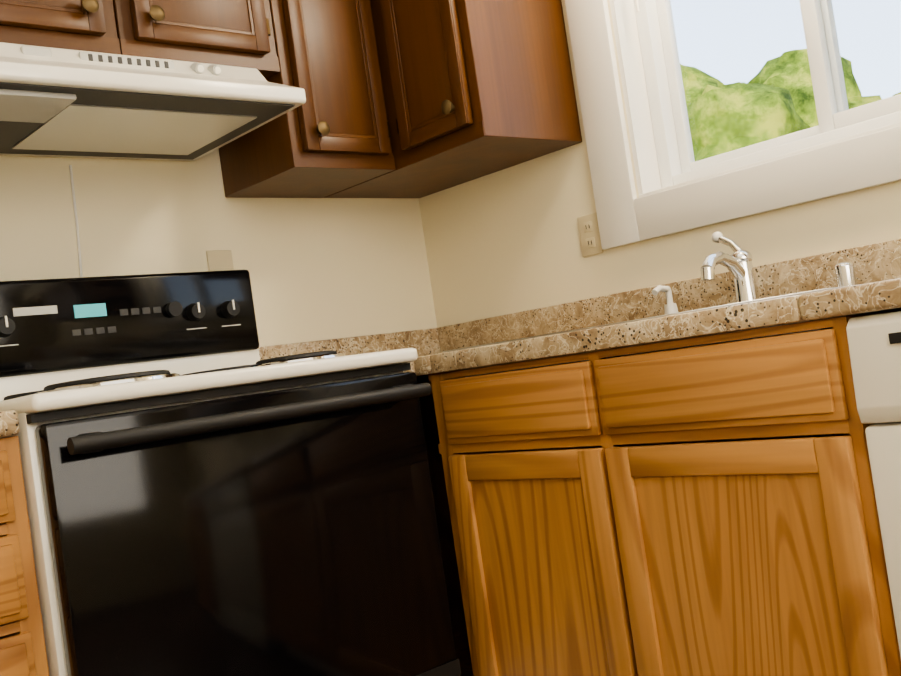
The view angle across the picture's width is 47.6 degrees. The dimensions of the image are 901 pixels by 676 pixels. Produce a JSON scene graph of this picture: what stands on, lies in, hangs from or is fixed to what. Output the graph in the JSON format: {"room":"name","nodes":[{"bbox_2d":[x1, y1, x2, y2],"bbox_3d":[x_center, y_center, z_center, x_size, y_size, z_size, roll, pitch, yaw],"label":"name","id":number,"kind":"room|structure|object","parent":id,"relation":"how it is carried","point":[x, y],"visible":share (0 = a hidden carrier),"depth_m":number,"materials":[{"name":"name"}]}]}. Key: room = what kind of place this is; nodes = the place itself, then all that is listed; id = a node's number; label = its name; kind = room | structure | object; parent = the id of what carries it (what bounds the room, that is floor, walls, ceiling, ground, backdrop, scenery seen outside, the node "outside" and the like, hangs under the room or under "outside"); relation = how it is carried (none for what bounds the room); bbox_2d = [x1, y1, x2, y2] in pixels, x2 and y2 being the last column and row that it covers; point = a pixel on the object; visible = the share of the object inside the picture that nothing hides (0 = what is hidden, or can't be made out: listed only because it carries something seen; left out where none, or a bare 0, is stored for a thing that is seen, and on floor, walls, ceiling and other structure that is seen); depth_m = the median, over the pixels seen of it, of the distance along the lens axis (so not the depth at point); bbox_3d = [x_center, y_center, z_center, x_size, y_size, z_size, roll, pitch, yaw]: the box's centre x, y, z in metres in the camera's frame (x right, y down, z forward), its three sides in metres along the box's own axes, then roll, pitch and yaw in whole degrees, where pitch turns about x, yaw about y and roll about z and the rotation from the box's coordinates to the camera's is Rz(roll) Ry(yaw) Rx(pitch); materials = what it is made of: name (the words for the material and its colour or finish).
{"room":"kitchen","nodes":[
{"label":"kitchen","id":0,"kind":"room"},
{"bbox_2d":[0,148,436,346],"bbox_3d":[-1.017,-0.147,2.213,2.790,2.440,0.120,-7,-2,-42],"label":"wall","id":1,"kind":"structure","parent":0,"point":[318,269],"depth_m":2.56,"materials":[{"name":"paint"}]},
{"bbox_2d":[0,0,120,54],"bbox_3d":[-0.936,-0.809,2.057,0.375,0.541,0.372,-7,-2,-42],"label":"upper cabinet","id":2,"kind":"object","parent":1,"relation":"attached to","point":[85,25],"visible":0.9,"depth_m":1.99,"materials":[{"name":"brown wood"}]},
{"bbox_2d":[69,165,233,276],"bbox_3d":[-0.702,-0.247,2.422,0.398,0.320,0.006,-7,-2,-42],"label":"cord","id":3,"kind":"object","parent":1,"relation":"attached to","point":[219,260],"visible":0.56,"depth_m":2.51,"materials":[{"name":"white plastic"}]},
{"bbox_2d":[0,42,305,160],"bbox_3d":[-0.727,-0.491,2.103,0.685,0.142,0.501,-7,-2,-42],"label":"range hood","id":4,"kind":"object","parent":1,"relation":"attached to","point":[57,102],"visible":1,"depth_m":2.04,"materials":[{"name":"white enameled metal"}]},
{"bbox_2d":[113,0,279,78],"bbox_3d":[-0.655,-0.842,2.310,0.377,0.541,0.372,-7,-2,-42],"label":"upper cabinet","id":5,"kind":"object","parent":1,"relation":"attached to","point":[238,33],"visible":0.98,"depth_m":2.19,"materials":[{"name":"brown wood"}]},
{"bbox_2d":[219,0,395,197],"bbox_3d":[-0.389,-0.763,2.534,0.297,0.761,0.372,-7,-2,-42],"label":"upper cabinet","id":6,"kind":"object","parent":1,"relation":"attached to","point":[330,135],"visible":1,"depth_m":2.42,"materials":[{"name":"brown wood"}]},
{"bbox_2d":[419,0,900,327],"bbox_3d":[1.373,-0.515,1.482,0.170,2.440,4.200,-7,-2,-42],"label":"wall","id":7,"kind":"structure","parent":0,"point":[503,242],"depth_m":2.59,"materials":[{"name":"paint"}]},
{"bbox_2d":[324,0,581,197],"bbox_3d":[-0.081,-0.805,2.632,0.390,0.761,0.635,-7,-2,-42],"label":"upper cabinet","id":8,"kind":"object","parent":7,"relation":"attached to","point":[474,89],"visible":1,"depth_m":2.42,"materials":[{"name":"brown wood"}]},
{"bbox_2d":[577,213,602,256],"bbox_3d":[0.348,-0.254,2.509,0.018,0.099,0.063,-7,-2,-42],"label":"electrical outlet","id":9,"kind":"object","parent":7,"relation":"attached to","point":[589,234],"visible":0.96,"depth_m":2.50,"materials":[{"name":"beige plastic"}]},
{"bbox_2d":[565,0,900,249],"bbox_3d":[0.733,-0.800,2.124,0.168,1.035,1.150,-7,-2,-42],"label":"window","id":10,"kind":"structure","parent":7,"relation":"in","point":[844,165],"depth_m":2.38,"materials":[{"name":"white wood"}]},
{"bbox_3d":[0.587,0.855,0.569,2.790,0.100,4.440,-7,-2,-42],"label":"floor","id":11,"kind":"structure","parent":0,"visible":0},
{"bbox_2d":[0,436,48,675],"bbox_3d":[-0.920,0.623,1.665,0.330,0.856,0.637,-7,-2,-42],"label":"base cabinet","id":12,"kind":"object","parent":11,"relation":"on","point":[22,647],"visible":1,"depth_m":1.53,"materials":[{"name":"brown wood"}]},
{"bbox_2d":[0,410,19,436],"bbox_3d":[-0.992,0.135,1.678,0.332,0.128,0.638,-7,-2,-42],"label":"countertop","id":13,"kind":"structure","parent":12,"relation":"on","point":[9,423],"depth_m":1.54,"materials":[{"name":"stone"}]},
{"bbox_2d":[0,269,460,675],"bbox_3d":[-0.496,0.412,1.986,0.756,1.170,0.721,-7,-2,-42],"label":"stove","id":14,"kind":"object","parent":11,"relation":"on","point":[208,492],"visible":1,"depth_m":1.77,"materials":[{"name":"white enameled metal"},{"name":"black glass"},{"name":"black plastic"}]},
{"bbox_2d":[416,308,900,675],"bbox_3d":[0.532,0.420,1.928,0.636,0.856,0.898,-7,-2,-42],"label":"base cabinet","id":15,"kind":"object","parent":11,"relation":"on","point":[707,510],"visible":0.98,"depth_m":1.62,"materials":[{"name":"brown wood"}]},
{"bbox_2d":[258,232,900,376],"bbox_3d":[0.579,-0.060,1.798,0.657,0.348,2.574,-7,-2,-42],"label":"countertop","id":16,"kind":"structure","parent":15,"relation":"on","point":[743,294],"depth_m":2.03,"materials":[{"name":"stone"}]},
{"bbox_2d":[651,232,858,320],"bbox_3d":[0.550,-0.141,2.032,0.209,0.167,0.440,-7,-2,-42],"label":"faucet","id":17,"kind":"object","parent":16,"relation":"on","point":[739,264],"depth_m":2.07,"materials":[{"name":"silver metal"}]},
{"bbox_2d":[846,311,900,656],"bbox_3d":[1.016,0.334,1.341,0.634,0.853,0.623,-7,-2,-42],"label":"dishwasher","id":18,"kind":"object","parent":11,"relation":"on","point":[874,342],"visible":0.98,"depth_m":1.37,"materials":[{"name":"white metal"}]},
{"label":"outside","id":19,"kind":"structure","parent":0,"visible":0},
{"bbox_3d":[23.650,-0.738,44.233,89.750,0.200,110.000,-7,-2,-42],"label":"ground","id":20,"kind":"structure","parent":19,"visible":0},
{"bbox_2d":[680,64,724,104],"bbox_3d":[8.990,-4.945,40.531,8.910,12.869,7.959,-7,-2,-42],"label":"tree","id":21,"kind":"object","parent":20,"relation":"on","point":[697,88],"depth_m":39.02,"materials":[{"name":"green plant"}]},
{"bbox_2d":[687,82,810,160],"bbox_3d":[7.208,-2.493,25.280,5.634,8.017,5.369,-7,-2,-42],"label":"bush","id":22,"kind":"object","parent":20,"relation":"on","point":[733,102],"depth_m":24.37,"materials":[{"name":"green plant"}]},
{"bbox_2d":[748,49,881,126],"bbox_3d":[12.401,-4.325,33.801,7.037,10.770,6.641,-7,-2,-42],"label":"tree","id":23,"kind":"object","parent":20,"relation":"on","point":[803,88],"depth_m":32.65,"materials":[{"name":"green plant"}]}
]}

